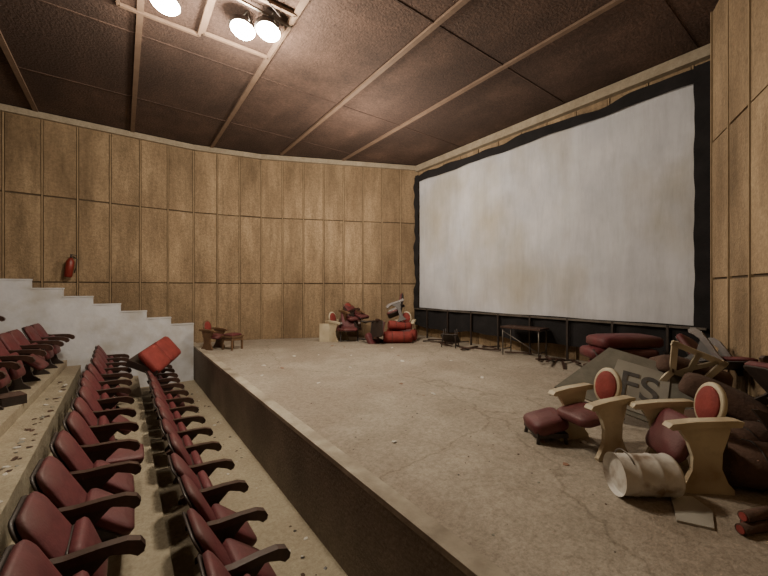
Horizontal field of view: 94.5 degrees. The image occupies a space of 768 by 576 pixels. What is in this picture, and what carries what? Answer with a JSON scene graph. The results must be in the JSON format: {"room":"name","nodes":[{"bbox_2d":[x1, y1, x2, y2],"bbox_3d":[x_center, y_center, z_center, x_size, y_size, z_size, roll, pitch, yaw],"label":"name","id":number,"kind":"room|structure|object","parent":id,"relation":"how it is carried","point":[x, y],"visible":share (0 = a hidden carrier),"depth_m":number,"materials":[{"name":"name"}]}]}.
{"room":"movie theater auditorium","nodes":[
{"label":"movie theater auditorium","id":0,"kind":"room"},
{"bbox_2d":[0,360,66,437],"bbox_3d":[-7.880,1.775,0.620,9.850,0.150,12.050,0,0,-36],"label":"floor","id":1,"kind":"structure","parent":0,"point":[9,416],"depth_m":5.80,"materials":[{"name":"concrete"}]},
{"bbox_2d":[0,371,6,379],"bbox_3d":[-5.250,1.232,4.579,0.652,0.936,0.566,-1,1,-34],"label":"seat","id":2,"kind":"object","parent":1,"relation":"on","point":[3,374],"visible":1,"depth_m":4.51,"materials":[{"name":"leather"}]},
{"bbox_2d":[0,360,21,409],"bbox_3d":[-5.588,1.237,5.091,0.673,0.925,0.566,-2,1,-32],"label":"seat","id":3,"kind":"object","parent":1,"relation":"on","point":[9,364],"visible":0.87,"depth_m":5.01,"materials":[{"name":"leather"}]},
{"bbox_2d":[0,391,26,407],"bbox_3d":[-5.483,1.632,5.213,0.320,0.136,0.272,0,0,31],"label":"wooden box","id":4,"kind":"object","parent":1,"relation":"on","point":[9,399],"visible":0.92,"depth_m":5.16,"materials":[{"name":"brown wood"}]},
{"bbox_2d":[0,340,35,393],"bbox_3d":[-5.887,1.233,5.628,0.652,0.936,0.566,1,-1,-31],"label":"seat","id":5,"kind":"object","parent":1,"relation":"on","point":[5,356],"visible":0.65,"depth_m":5.50,"materials":[{"name":"leather"}]},
{"bbox_2d":[0,332,48,390],"bbox_3d":[-6.216,1.232,6.148,0.652,0.936,0.566,1,0,-33],"label":"seat","id":6,"kind":"object","parent":1,"relation":"on","point":[6,338],"visible":0.57,"depth_m":5.99,"materials":[{"name":"leather"}]},
{"bbox_2d":[8,329,53,381],"bbox_3d":[-6.559,1.231,6.657,0.652,0.936,0.566,-2,1,-31],"label":"seat","id":7,"kind":"object","parent":1,"relation":"on","point":[17,334],"visible":0.43,"depth_m":6.46,"materials":[{"name":"leather"}]},
{"bbox_2d":[21,326,63,374],"bbox_3d":[-6.864,1.233,7.192,0.652,0.936,0.566,2,-1,-33],"label":"seat","id":8,"kind":"object","parent":1,"relation":"on","point":[31,334],"visible":0.66,"depth_m":7.01,"materials":[{"name":"leather"}]},
{"bbox_2d":[30,323,74,368],"bbox_3d":[-7.210,1.232,7.726,0.652,0.936,0.612,0,0,-32],"label":"seat","id":9,"kind":"object","parent":1,"relation":"on","point":[40,330],"visible":0.51,"depth_m":7.61,"materials":[{"name":"leather"}]},
{"bbox_2d":[0,365,80,557],"bbox_3d":[-7.780,2.225,0.694,10.100,0.750,12.050,0,0,-36],"label":"tier","id":10,"kind":"structure","parent":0,"point":[14,485],"depth_m":4.39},
{"bbox_2d":[0,381,66,502],"bbox_3d":[-4.737,1.846,4.868,0.214,0.037,5.369,0,0,-36],"label":"litter","id":11,"kind":"object","parent":10,"relation":"on","point":[43,416],"visible":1,"depth_m":4.26,"materials":[{"name":"paper"}]},
{"bbox_2d":[10,376,173,575],"bbox_3d":[-3.260,2.435,4.026,1.130,0.330,12.050,0,0,-36],"label":"floor","id":12,"kind":"structure","parent":0,"point":[155,560],"depth_m":3.50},
{"bbox_2d":[0,540,89,575],"bbox_3d":[-1.599,1.803,1.877,0.652,0.936,0.566,1,-1,-35],"label":"seat","id":13,"kind":"object","parent":12,"relation":"on","point":[23,558],"visible":1,"depth_m":1.82,"materials":[{"name":"leather"}]},
{"bbox_2d":[7,491,145,575],"bbox_3d":[-1.982,1.801,2.361,0.652,0.936,0.566,-2,1,-36],"label":"seat","id":14,"kind":"object","parent":12,"relation":"on","point":[72,549],"visible":0.96,"depth_m":2.21,"materials":[{"name":"leather"}]},
{"bbox_2d":[29,456,140,536],"bbox_3d":[-2.349,1.801,2.857,0.652,0.936,0.566,-2,1,-35],"label":"seat","id":15,"kind":"object","parent":12,"relation":"on","point":[114,514],"visible":0.8,"depth_m":2.73,"materials":[{"name":"leather"}]},
{"bbox_2d":[49,430,141,541],"bbox_3d":[-2.704,1.802,3.362,0.652,0.936,0.566,0,0,-37],"label":"seat","id":16,"kind":"object","parent":12,"relation":"on","point":[114,478],"visible":0.8,"depth_m":3.20,"materials":[{"name":"leather"}]},
{"bbox_2d":[62,410,143,463],"bbox_3d":[-3.041,1.804,3.878,0.698,0.936,0.566,2,-1,-36],"label":"seat","id":17,"kind":"object","parent":12,"relation":"on","point":[115,451],"visible":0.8,"depth_m":3.71,"materials":[{"name":"leather"}]},
{"bbox_2d":[70,397,138,442],"bbox_3d":[-3.425,1.803,4.363,0.652,0.936,0.566,2,-1,-37],"label":"seat","id":18,"kind":"object","parent":12,"relation":"on","point":[104,431],"visible":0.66,"depth_m":4.18,"materials":[{"name":"leather"}]},
{"bbox_2d":[80,370,131,408],"bbox_3d":[-4.543,1.802,5.836,0.652,0.936,0.566,-2,1,-35],"label":"seat","id":19,"kind":"object","parent":12,"relation":"on","point":[88,375],"visible":0.42,"depth_m":5.67,"materials":[{"name":"leather"}]},
{"bbox_2d":[76,385,136,434],"bbox_3d":[-3.791,1.803,4.858,0.652,0.936,0.566,2,-1,-36],"label":"seat","id":20,"kind":"object","parent":12,"relation":"on","point":[113,415],"visible":0.5,"depth_m":4.71,"materials":[{"name":"leather"}]},
{"bbox_2d":[78,378,134,439],"bbox_3d":[-4.171,1.802,5.346,0.652,0.936,0.566,-1,0,-38],"label":"seat","id":21,"kind":"object","parent":12,"relation":"on","point":[104,400],"visible":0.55,"depth_m":5.18,"materials":[{"name":"leather"}]},
{"bbox_2d":[85,363,131,396],"bbox_3d":[-4.902,1.802,6.338,0.652,0.936,0.566,-1,0,-37],"label":"seat","id":22,"kind":"object","parent":12,"relation":"on","point":[112,383],"visible":0.44,"depth_m":6.17,"materials":[{"name":"leather"}]},
{"bbox_2d":[93,349,126,366],"bbox_3d":[-5.992,1.802,7.832,0.652,0.936,0.566,1,0,-35],"label":"seat","id":23,"kind":"object","parent":12,"relation":"on","point":[111,362],"visible":0.37,"depth_m":7.66,"materials":[{"name":"leather"}]},
{"bbox_2d":[90,357,132,408],"bbox_3d":[-5.255,1.803,6.845,0.652,0.936,0.566,2,-1,-38],"label":"seat","id":24,"kind":"object","parent":12,"relation":"on","point":[109,375],"visible":0.52,"depth_m":6.66,"materials":[{"name":"leather"}]},
{"bbox_2d":[92,353,131,396],"bbox_3d":[-5.623,1.803,7.339,0.652,0.936,0.566,2,-1,-37],"label":"seat","id":25,"kind":"object","parent":12,"relation":"on","point":[96,355],"visible":0.35,"depth_m":7.18,"materials":[{"name":"leather"}]},
{"bbox_2d":[95,345,129,385],"bbox_3d":[-6.375,1.802,8.345,0.652,0.936,0.612,0,0,-37],"label":"seat","id":26,"kind":"object","parent":12,"relation":"on","point":[115,357],"visible":0.32,"depth_m":8.23,"materials":[{"name":"leather"}]},
{"bbox_2d":[0,111,193,323],"bbox_3d":[-10.996,-0.880,7.121,12.776,6.960,0.245,0,0,-36],"label":"wall","id":27,"kind":"structure","parent":0,"point":[122,205],"depth_m":9.49,"materials":[{"name":"wood"}]},
{"bbox_2d":[0,31,37,111],"bbox_3d":[-4.710,-4.340,3.516,0.090,0.050,12.980,0,0,-36],"label":"trim","id":28,"kind":"structure","parent":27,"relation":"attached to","point":[3,44],"depth_m":7.08,"materials":[{"name":"brown wood"}]},
{"bbox_2d":[64,254,77,277],"bbox_3d":[-7.985,-0.563,9.024,0.218,0.596,0.226,0,0,11],"label":"fire extinguisher","id":29,"kind":"object","parent":27,"relation":"attached to","point":[69,265],"visible":1,"depth_m":8.97,"materials":[{"name":"metal"}]},
{"bbox_2d":[0,103,193,149],"bbox_3d":[-10.903,-4.260,6.995,12.780,0.150,0.100,0,0,-36],"label":"trim","id":30,"kind":"structure","parent":27,"relation":"attached to","point":[3,107],"depth_m":9.31,"materials":[{"name":"paint"}]},
{"bbox_2d":[130,0,144,131],"bbox_3d":[-3.157,-4.340,4.661,0.090,0.050,12.980,0,0,-36],"label":"trim","id":31,"kind":"structure","parent":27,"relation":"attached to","point":[140,3],"depth_m":6.67,"materials":[{"name":"brown wood"}]},
{"bbox_2d":[194,151,260,342],"bbox_3d":[-4.949,-0.880,11.303,1.976,6.960,0.245,0,0,-23],"label":"wall","id":32,"kind":"structure","parent":0,"point":[227,189],"depth_m":11.20,"materials":[{"name":"wood"}]},
{"bbox_2d":[194,145,260,159],"bbox_3d":[-4.886,-4.260,11.159,1.980,0.150,0.100,0,0,-23],"label":"trim","id":33,"kind":"structure","parent":32,"relation":"attached to","point":[196,147],"depth_m":11.11,"materials":[{"name":"paint"}]},
{"bbox_2d":[210,0,308,147],"bbox_3d":[-1.521,-4.340,5.796,0.090,0.050,12.866,0,0,-36],"label":"trim","id":34,"kind":"structure","parent":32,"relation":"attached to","point":[301,5],"depth_m":7.31,"materials":[{"name":"brown wood"}]},
{"bbox_2d":[140,380,347,575],"bbox_3d":[-4.208,2.700,3.855,20.200,0.200,13.600,0,0,-36],"label":"floor","id":35,"kind":"structure","parent":0,"point":[265,493],"depth_m":4.34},
{"bbox_2d":[0,279,193,386],"bbox_3d":[-8.627,0.510,7.741,7.960,4.180,0.230,0,0,-36],"label":"wall","id":36,"kind":"structure","parent":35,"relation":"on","point":[116,331],"depth_m":8.66,"materials":[{"name":"white paint"}]},
{"bbox_2d":[150,364,174,397],"bbox_3d":[-5.540,2.132,8.712,0.652,0.936,0.612,0,0,-36],"label":"seat","id":37,"kind":"object","parent":35,"relation":"on","point":[168,368],"visible":0.04,"depth_m":8.59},
{"bbox_2d":[147,375,179,411],"bbox_3d":[-4.859,2.132,7.769,0.652,0.936,0.566,-1,1,-35],"label":"seat","id":38,"kind":"object","parent":35,"relation":"on","point":[161,380],"visible":0.31,"depth_m":7.60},
{"bbox_2d":[145,371,184,419],"bbox_3d":[-4.517,2.132,7.313,0.652,0.936,0.566,-1,0,-36],"label":"seat","id":39,"kind":"object","parent":35,"relation":"on","point":[166,387],"visible":0.35,"depth_m":7.13,"materials":[{"name":"leather"}]},
{"bbox_2d":[125,336,180,375],"bbox_3d":[-5.025,1.476,7.835,0.613,0.658,1.475,0,0,-13],"label":"seat cushion","id":40,"kind":"object","parent":39,"relation":"on","point":[156,357],"visible":1,"depth_m":7.39,"materials":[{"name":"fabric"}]},
{"bbox_2d":[156,372,177,377],"bbox_3d":[-5.183,2.133,8.238,0.652,0.936,0.566,1,-1,-36],"label":"seat","id":41,"kind":"object","parent":35,"relation":"on","point":[164,375],"visible":0.08,"depth_m":8.08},
{"bbox_2d":[147,375,188,428],"bbox_3d":[-4.174,2.132,6.857,0.652,0.936,0.566,0,0,-36],"label":"seat","id":42,"kind":"object","parent":35,"relation":"on","point":[151,378],"visible":0.36,"depth_m":6.71,"materials":[{"name":"leather"}]},
{"bbox_2d":[149,381,193,438],"bbox_3d":[-3.839,2.138,6.396,0.673,0.925,0.566,1,-1,-35],"label":"seat","id":43,"kind":"object","parent":35,"relation":"on","point":[152,385],"visible":0.41,"depth_m":6.24,"materials":[{"name":"leather"}]},
{"bbox_2d":[151,388,198,451],"bbox_3d":[-3.499,2.132,5.938,0.652,0.936,0.566,0,0,-35],"label":"seat","id":44,"kind":"object","parent":35,"relation":"on","point":[172,407],"visible":0.43,"depth_m":5.77,"materials":[{"name":"leather"}]},
{"bbox_2d":[153,397,205,466],"bbox_3d":[-3.167,2.138,5.476,0.673,0.925,0.566,0,0,-35],"label":"seat","id":45,"kind":"object","parent":35,"relation":"on","point":[157,402],"visible":0.44,"depth_m":5.33,"materials":[{"name":"leather"}]},
{"bbox_2d":[156,406,212,483],"bbox_3d":[-2.823,2.132,5.021,0.652,0.936,0.566,0,0,-35],"label":"seat","id":46,"kind":"object","parent":35,"relation":"on","point":[180,428],"visible":0.52,"depth_m":4.85,"materials":[{"name":"leather"}]},
{"bbox_2d":[159,418,221,504],"bbox_3d":[-2.488,2.132,4.559,0.652,0.936,0.566,-1,0,-35],"label":"seat","id":47,"kind":"object","parent":35,"relation":"on","point":[166,427],"visible":0.5,"depth_m":4.40,"materials":[{"name":"leather"}]},
{"bbox_2d":[166,432,234,530],"bbox_3d":[-2.139,2.133,4.109,0.652,0.936,0.566,1,-1,-35],"label":"seat","id":48,"kind":"object","parent":35,"relation":"on","point":[193,460],"visible":0.56,"depth_m":3.94,"materials":[{"name":"leather"}]},
{"bbox_2d":[167,453,248,564],"bbox_3d":[-1.815,2.138,3.640,0.673,0.925,0.566,0,0,-37],"label":"seat","id":49,"kind":"object","parent":35,"relation":"on","point":[212,494],"visible":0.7,"depth_m":3.47,"materials":[{"name":"leather"}]},
{"bbox_2d":[177,474,267,545],"bbox_3d":[-1.465,2.132,3.191,0.652,0.936,0.566,1,0,-38],"label":"seat","id":50,"kind":"object","parent":35,"relation":"on","point":[225,523],"visible":0.84,"depth_m":3.03,"materials":[{"name":"leather"}]},
{"bbox_2d":[197,550,250,575],"bbox_3d":[-0.797,2.132,2.265,0.652,0.936,0.566,-1,1,-35],"label":"seat","id":51,"kind":"object","parent":35,"relation":"on","point":[209,564],"visible":1,"depth_m":2.18,"materials":[{"name":"leather"}]},
{"bbox_2d":[182,508,290,575],"bbox_3d":[-1.138,2.131,2.723,0.652,0.936,0.566,-2,1,-38],"label":"seat","id":52,"kind":"object","parent":35,"relation":"on","point":[239,558],"visible":0.93,"depth_m":2.58,"materials":[{"name":"leather"}]},
{"bbox_2d":[191,394,326,575],"bbox_3d":[-2.652,2.596,5.860,0.441,0.022,8.425,0,0,-36],"label":"litter","id":53,"kind":"object","parent":35,"relation":"on","point":[305,538],"visible":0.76,"depth_m":3.78,"materials":[{"name":"paper"}]},
{"bbox_2d":[261,160,418,338],"bbox_3d":[-1.406,-0.880,12.261,5.401,6.960,0.245,0,0,-12],"label":"wall","id":54,"kind":"structure","parent":0,"point":[332,236],"depth_m":12.06,"materials":[{"name":"wood"}]},
{"bbox_2d":[0,62,384,162],"bbox_3d":[-7.333,-4.354,6.912,18.430,0.012,0.030,0,0,-36],"label":"trim","id":55,"kind":"structure","parent":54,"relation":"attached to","point":[0,62],"depth_m":8.50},
{"bbox_2d":[261,154,415,170],"bbox_3d":[-1.373,-4.260,12.107,5.405,0.150,0.101,0,0,-12],"label":"trim","id":56,"kind":"structure","parent":54,"relation":"attached to","point":[263,156],"depth_m":12.02,"materials":[{"name":"paint"}]},
{"bbox_2d":[0,0,718,165],"bbox_3d":[-4.208,-4.460,3.855,20.200,0.200,13.600,0,0,-36],"label":"ceiling","id":57,"kind":"structure","parent":0,"point":[333,46],"depth_m":6.96,"materials":[{"name":"brown wood"}]},
{"bbox_2d":[116,0,211,36],"bbox_3d":[-3.118,-4.203,5.072,1.197,0.283,1.685,0,0,-36],"label":"frame","id":58,"kind":"object","parent":57,"relation":"attached to","point":[208,2],"depth_m":5.67,"materials":[{"name":"wood"}]},
{"bbox_2d":[149,0,181,15],"bbox_3d":[-3.183,-4.221,5.156,0.384,0.385,0.440,-21,-16,33],"label":"lamp","id":59,"kind":"object","parent":57,"relation":"attached to","point":[167,7],"depth_m":5.13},
{"bbox_2d":[228,11,256,40],"bbox_3d":[-2.262,-4.211,5.661,0.384,0.385,0.440,-21,-16,33],"label":"lamp","id":60,"kind":"object","parent":57,"relation":"attached to","point":[241,26],"depth_m":5.56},
{"bbox_2d":[201,0,296,59],"bbox_3d":[-2.133,-4.203,5.674,1.197,0.283,1.685,0,0,-36],"label":"frame","id":61,"kind":"object","parent":57,"relation":"attached to","point":[273,4],"depth_m":5.76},
{"bbox_2d":[255,13,280,41],"bbox_3d":[-1.870,-4.211,5.702,0.384,0.385,0.440,-21,-16,33],"label":"lamp","id":62,"kind":"object","parent":57,"relation":"attached to","point":[267,28],"depth_m":5.59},
{"bbox_2d":[394,0,564,103],"bbox_3d":[-3.507,-4.354,2.651,19.530,0.012,0.030,0,0,-36],"label":"trim","id":63,"kind":"structure","parent":57,"relation":"attached to","point":[397,1],"depth_m":6.39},
{"bbox_2d":[197,335,767,575],"bbox_3d":[0.629,2.135,7.732,6.810,0.930,12.500,0,0,-36],"label":"floor","id":64,"kind":"structure","parent":0,"point":[556,526],"depth_m":3.54,"materials":[{"name":"concrete"}]},
{"bbox_2d":[199,320,227,349],"bbox_3d":[-4.686,1.282,9.769,0.544,0.777,0.544,0,0,15],"label":"wooden chair","id":65,"kind":"object","parent":64,"relation":"on","point":[208,333],"visible":0.96,"depth_m":9.59,"materials":[{"name":"brown wood"}]},
{"bbox_2d":[221,332,243,350],"bbox_3d":[-4.135,1.448,9.686,0.420,0.445,0.420,0,0,25],"label":"wooden stool","id":66,"kind":"object","parent":64,"relation":"on","point":[232,336],"visible":1,"depth_m":9.57,"materials":[{"name":"brown wood"}]},
{"bbox_2d":[319,324,336,341],"bbox_3d":[-1.764,1.390,11.255,0.505,0.560,0.420,0,0,-2],"label":"base cabinet","id":67,"kind":"object","parent":64,"relation":"on","point":[323,328],"visible":0.55,"depth_m":11.04,"materials":[{"name":"beige paint"}]},
{"bbox_2d":[325,312,348,341],"bbox_3d":[-1.439,1.213,11.227,0.640,0.914,0.640,0,0,32],"label":"chair","id":68,"kind":"object","parent":64,"relation":"on","point":[334,326],"visible":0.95,"depth_m":11.02,"materials":[{"name":"beige paint"}]},
{"bbox_2d":[339,313,359,341],"bbox_3d":[-1.088,1.202,11.129,0.612,0.936,0.698,0,0,-12],"label":"seat","id":69,"kind":"object","parent":64,"relation":"on","point":[349,326],"visible":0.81,"depth_m":11.14,"materials":[{"name":"leather"}]},
{"bbox_2d":[338,302,364,329],"bbox_3d":[-1.050,0.913,11.451,0.640,0.914,0.640,0,0,-35],"label":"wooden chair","id":70,"kind":"object","parent":69,"relation":"on","point":[345,313],"visible":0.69,"depth_m":11.28,"materials":[{"name":"red wood"}]},
{"bbox_2d":[343,305,368,328],"bbox_3d":[-0.917,0.961,11.512,0.793,0.819,0.566,0,0,32],"label":"seat","id":71,"kind":"object","parent":69,"relation":"on","point":[352,310],"visible":0.84,"depth_m":11.27,"materials":[{"name":"leather"}]},
{"bbox_2d":[194,342,509,575],"bbox_3d":[-1.947,2.123,5.522,0.150,0.955,13.000,0,0,-36],"label":"stage front edge","id":72,"kind":"object","parent":64,"relation":"attached to","point":[369,528],"visible":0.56,"depth_m":3.39,"materials":[{"name":"paint"}]},
{"bbox_2d":[359,319,384,341],"bbox_3d":[-0.261,1.294,10.865,0.964,0.767,0.757,0,0,30],"label":"seat","id":73,"kind":"object","parent":64,"relation":"on","point":[377,325],"visible":0.98,"depth_m":10.63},
{"bbox_2d":[365,333,380,343],"bbox_3d":[-0.316,1.615,10.820,0.387,0.505,0.500,0,0,36],"label":"seat cushion","id":74,"kind":"object","parent":64,"relation":"on","point":[368,336],"visible":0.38,"depth_m":10.66,"materials":[{"name":"leather"}]},
{"bbox_2d":[383,331,412,342],"bbox_3d":[0.419,1.492,10.807,0.880,0.379,0.435,0,0,-2],"label":"upholstery","id":75,"kind":"object","parent":64,"relation":"on","point":[388,336],"visible":0.97,"depth_m":10.64,"materials":[{"name":"fabric"}]},
{"bbox_2d":[387,329,416,340],"bbox_3d":[0.562,1.476,11.286,0.960,0.413,0.475,0,0,15],"label":"upholstery","id":76,"kind":"object","parent":64,"relation":"on","point":[414,331],"visible":0.2,"depth_m":11.06,"materials":[{"name":"fabric"}]},
{"bbox_2d":[387,320,411,329],"bbox_3d":[0.486,1.185,11.160,0.737,0.341,0.356,0,0,-13],"label":"upholstery","id":77,"kind":"object","parent":76,"relation":"on","point":[392,325],"visible":0.97,"depth_m":11.03,"materials":[{"name":"fabric"}]},
{"bbox_2d":[386,293,405,321],"bbox_3d":[0.422,0.722,11.471,0.644,1.115,0.844,0,0,7],"label":"seat","id":78,"kind":"object","parent":77,"relation":"on","point":[398,305],"visible":0.95,"depth_m":11.28,"materials":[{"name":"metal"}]},
{"bbox_2d":[396,311,415,341],"bbox_3d":[0.671,1.213,11.295,0.640,0.914,0.640,0,0,11],"label":"chair","id":79,"kind":"object","parent":64,"relation":"on","point":[406,314],"visible":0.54,"depth_m":11.46,"materials":[{"name":"fabric"}]},
{"bbox_2d":[260,341,586,465],"bbox_3d":[0.626,1.662,7.178,5.308,0.043,7.516,0,0,-36],"label":"litter","id":80,"kind":"object","parent":64,"relation":"on","point":[583,441],"visible":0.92,"depth_m":6.17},
{"bbox_2d":[441,328,459,347],"bbox_3d":[1.883,1.420,10.085,0.500,0.506,0.424,0,0,25],"label":"chair","id":81,"kind":"object","parent":64,"relation":"on","point":[445,337],"visible":0.98,"depth_m":10.04,"materials":[{"name":"metal"}]},
{"bbox_2d":[258,345,659,552],"bbox_3d":[0.750,1.668,6.824,5.497,0.012,8.316,0,0,-36],"label":"rubble","id":82,"kind":"object","parent":64,"relation":"on","point":[335,345],"visible":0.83,"depth_m":4.57,"materials":[{"name":"stone"}]},
{"bbox_2d":[423,339,587,369],"bbox_3d":[3.010,1.600,8.941,1.267,0.159,5.566,0,0,-36],"label":"scrap timber","id":83,"kind":"object","parent":64,"relation":"on","point":[548,359],"visible":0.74,"depth_m":9.36,"materials":[{"name":"brown wood"}]},
{"bbox_2d":[500,325,548,356],"bbox_3d":[3.421,1.310,8.672,0.500,0.720,1.000,0,0,-42],"label":"table","id":84,"kind":"object","parent":64,"relation":"on","point":[511,327],"visible":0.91,"depth_m":8.57,"materials":[{"name":"brown wood"}]},
{"bbox_2d":[523,407,568,444],"bbox_3d":[1.800,1.524,3.961,0.392,0.300,0.405,0,0,0],"label":"seat","id":85,"kind":"object","parent":64,"relation":"on","point":[544,422],"visible":0.96,"depth_m":3.79,"materials":[{"name":"leather"}]},
{"bbox_2d":[414,308,706,358],"bbox_3d":[3.353,1.185,9.317,0.055,0.970,7.720,0,0,-36],"label":"support rail","id":86,"kind":"object","parent":64,"relation":"on","point":[447,311],"visible":0.78,"depth_m":8.22,"materials":[{"name":"metal"}]},
{"bbox_2d":[419,84,694,325],"bbox_3d":[3.440,-1.515,9.382,0.072,4.430,7.420,0,0,-37],"label":"screen","id":87,"kind":"object","parent":86,"relation":"on","point":[594,219],"visible":1,"depth_m":8.05,"materials":[{"name":"fabric"}]},
{"bbox_2d":[548,368,635,461],"bbox_3d":[2.154,1.259,3.704,0.576,0.823,0.576,0,0,-16],"label":"chair","id":88,"kind":"object","parent":64,"relation":"on","point":[609,411],"visible":1,"depth_m":3.58,"materials":[{"name":"beige paint"}]},
{"bbox_2d":[554,347,693,422],"bbox_3d":[3.023,1.266,4.527,1.505,0.933,0.509,0,0,31],"label":"sign board","id":89,"kind":"object","parent":64,"relation":"on","point":[640,377],"visible":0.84,"depth_m":4.49,"materials":[{"name":"wood"}]},
{"bbox_2d":[603,448,685,498],"bbox_3d":[2.086,1.499,2.878,0.440,0.337,0.347,0,0,3],"label":"drum","id":90,"kind":"object","parent":64,"relation":"on","point":[659,475],"visible":1,"depth_m":2.76,"materials":[{"name":"white metal"}]},
{"bbox_2d":[627,382,744,494],"bbox_3d":[2.641,1.250,3.147,0.589,0.841,0.589,0,0,6],"label":"chair","id":91,"kind":"object","parent":64,"relation":"on","point":[704,438],"visible":0.98,"depth_m":2.93,"materials":[{"name":"beige paint"}]},
{"bbox_2d":[671,496,713,529],"bbox_3d":[2.297,1.660,2.645,0.240,0.015,0.440,0,0,36],"label":"panel","id":92,"kind":"object","parent":64,"relation":"on","point":[688,510],"visible":0.88,"depth_m":2.61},
{"bbox_2d":[683,408,732,417],"bbox_3d":[3.541,1.483,3.791,0.750,0.397,0.456,0,0,-5],"label":"upholstery","id":93,"kind":"object","parent":64,"relation":"on","point":[690,413],"visible":0.04,"depth_m":3.73,"materials":[{"name":"brown fabric"}]},
{"bbox_2d":[678,372,767,421],"bbox_3d":[3.657,1.198,3.831,0.752,0.488,0.560,0,0,45],"label":"seat cushion","id":94,"kind":"object","parent":93,"relation":"on","point":[740,404],"visible":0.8,"depth_m":3.61,"materials":[{"name":"fabric"}]},
{"bbox_2d":[722,438,767,492],"bbox_3d":[3.234,1.483,2.943,0.750,0.397,0.456,0,0,15],"label":"upholstery","id":95,"kind":"object","parent":64,"relation":"on","point":[745,462],"visible":0.8,"depth_m":2.87,"materials":[{"name":"brown fabric"}]},
{"bbox_2d":[728,420,767,441],"bbox_3d":[3.500,1.483,3.425,0.750,0.397,0.456,0,0,-13],"label":"upholstery","id":96,"kind":"object","parent":64,"relation":"on","point":[751,430],"visible":0.15,"depth_m":3.27,"materials":[{"name":"brown fabric"}]},
{"bbox_2d":[743,355,767,429],"bbox_3d":[3.910,1.020,3.317,1.026,0.782,0.673,0,0,19],"label":"seat","id":97,"kind":"object","parent":96,"relation":"on","point":[758,371],"visible":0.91,"depth_m":3.48,"materials":[{"name":"leather"}]},
{"bbox_2d":[735,505,767,535],"bbox_3d":[2.644,1.595,2.472,0.513,0.140,0.118,0,0,-12],"label":"pipe offcuts","id":98,"kind":"object","parent":64,"relation":"on","point":[752,520],"visible":1,"depth_m":2.41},
{"bbox_3d":[4.177,1.397,4.911,0.612,0.698,0.936,-3,-15,-1],"label":"seat","id":99,"kind":"object","parent":64,"relation":"on","visible":0},
{"bbox_2d":[649,355,732,386],"bbox_3d":[3.822,1.078,4.490,0.780,0.497,0.560,0,0,19],"label":"seat cushion","id":100,"kind":"object","parent":99,"relation":"on","point":[662,361],"visible":0.44,"depth_m":4.29,"materials":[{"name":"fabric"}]},
{"bbox_2d":[659,340,728,381],"bbox_3d":[3.656,1.027,4.263,0.718,0.799,0.136,0,0,21],"label":"frame","id":101,"kind":"object","parent":100,"relation":"on","point":[719,364],"visible":0.62,"depth_m":4.21,"materials":[{"name":"paint"}]},
{"bbox_2d":[675,328,757,376],"bbox_3d":[4.353,0.969,4.736,0.790,0.880,1.020,0,0,-27],"label":"seat","id":102,"kind":"object","parent":99,"relation":"on","point":[705,345],"visible":0.48,"depth_m":4.64,"materials":[{"name":"metal"}]},
{"bbox_3d":[4.252,1.559,6.365,1.150,0.212,0.550,0,0,-2],"label":"seat cushion","id":103,"kind":"object","parent":64,"relation":"on","visible":0},
{"bbox_3d":[4.322,1.349,6.355,1.150,0.212,0.550,0,0,-9],"label":"seat cushion","id":104,"kind":"object","parent":103,"relation":"on","visible":0},
{"bbox_2d":[580,345,607,358],"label":"seat cushion","id":105,"kind":"object","parent":104,"relation":"on","point":[588,351],"depth_m":6.27,"materials":[{"name":"red leather"}]},
{"bbox_2d":[615,348,658,358],"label":"seat cushion","id":106,"kind":"object","parent":104,"relation":"on","point":[647,353],"depth_m":6.09,"materials":[{"name":"red leather"}]},
{"bbox_2d":[586,333,663,348],"bbox_3d":[4.294,0.929,6.359,1.150,0.212,0.550,0,0,-5],"label":"seat cushion","id":107,"kind":"object","parent":106,"relation":"on","point":[603,340],"visible":0.99,"depth_m":6.11,"materials":[{"name":"red leather"}]},
{"bbox_2d":[419,59,709,361],"bbox_3d":[3.734,-0.880,9.524,0.245,6.960,8.526,0,0,-36],"label":"wall","id":108,"kind":"structure","parent":0,"point":[557,350],"depth_m":9.23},
{"bbox_2d":[38,0,460,146],"bbox_3d":[-5.406,-4.354,5.226,19.530,0.012,0.030,0,0,-36],"label":"trim","id":109,"kind":"structure","parent":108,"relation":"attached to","point":[38,0],"depth_m":6.79,"materials":[{"name":"wood"}]},
{"bbox_2d":[415,44,709,171],"bbox_3d":[3.554,-4.240,9.453,0.160,0.200,8.030,0,0,-36],"label":"trim","id":110,"kind":"structure","parent":108,"relation":"attached to","point":[701,54],"depth_m":7.97,"materials":[{"name":"paint"}]},
{"bbox_2d":[662,0,697,48],"bbox_3d":[-2.083,-4.354,0.719,19.530,0.012,0.030,0,0,-36],"label":"trim","id":111,"kind":"structure","parent":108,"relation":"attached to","point":[663,1],"depth_m":5.83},
{"bbox_2d":[710,0,767,405],"bbox_3d":[4.031,-0.880,3.181,0.245,6.960,5.397,0,0,28],"label":"wall","id":112,"kind":"structure","parent":0,"point":[738,28],"depth_m":4.67,"materials":[{"name":"wood"}]},
{"bbox_2d":[280,0,469,154],"bbox_3d":[0.265,-4.340,6.643,0.090,0.050,12.110,0,0,-36],"label":"trim","id":113,"kind":"structure","parent":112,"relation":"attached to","point":[460,3],"depth_m":6.84,"materials":[{"name":"brown wood"}]},
{"bbox_2d":[342,0,624,160],"bbox_3d":[1.986,-4.340,7.459,0.090,0.050,11.380,0,0,-36],"label":"trim","id":114,"kind":"structure","parent":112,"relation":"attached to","point":[611,4],"depth_m":6.88,"materials":[{"name":"brown wood"}]},
{"bbox_3d":[5.688,-0.880,5.809,1.054,6.960,0.220,0,0,-36],"label":"wall","id":115,"kind":"structure","parent":0,"visible":0},
{"bbox_2d":[413,61,709,357],"bbox_3d":[3.466,-1.288,9.252,0.040,5.384,8.174,0,0,-36],"label":"screen frame","id":116,"kind":"structure","parent":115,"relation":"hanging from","point":[485,324],"depth_m":7.27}
]}

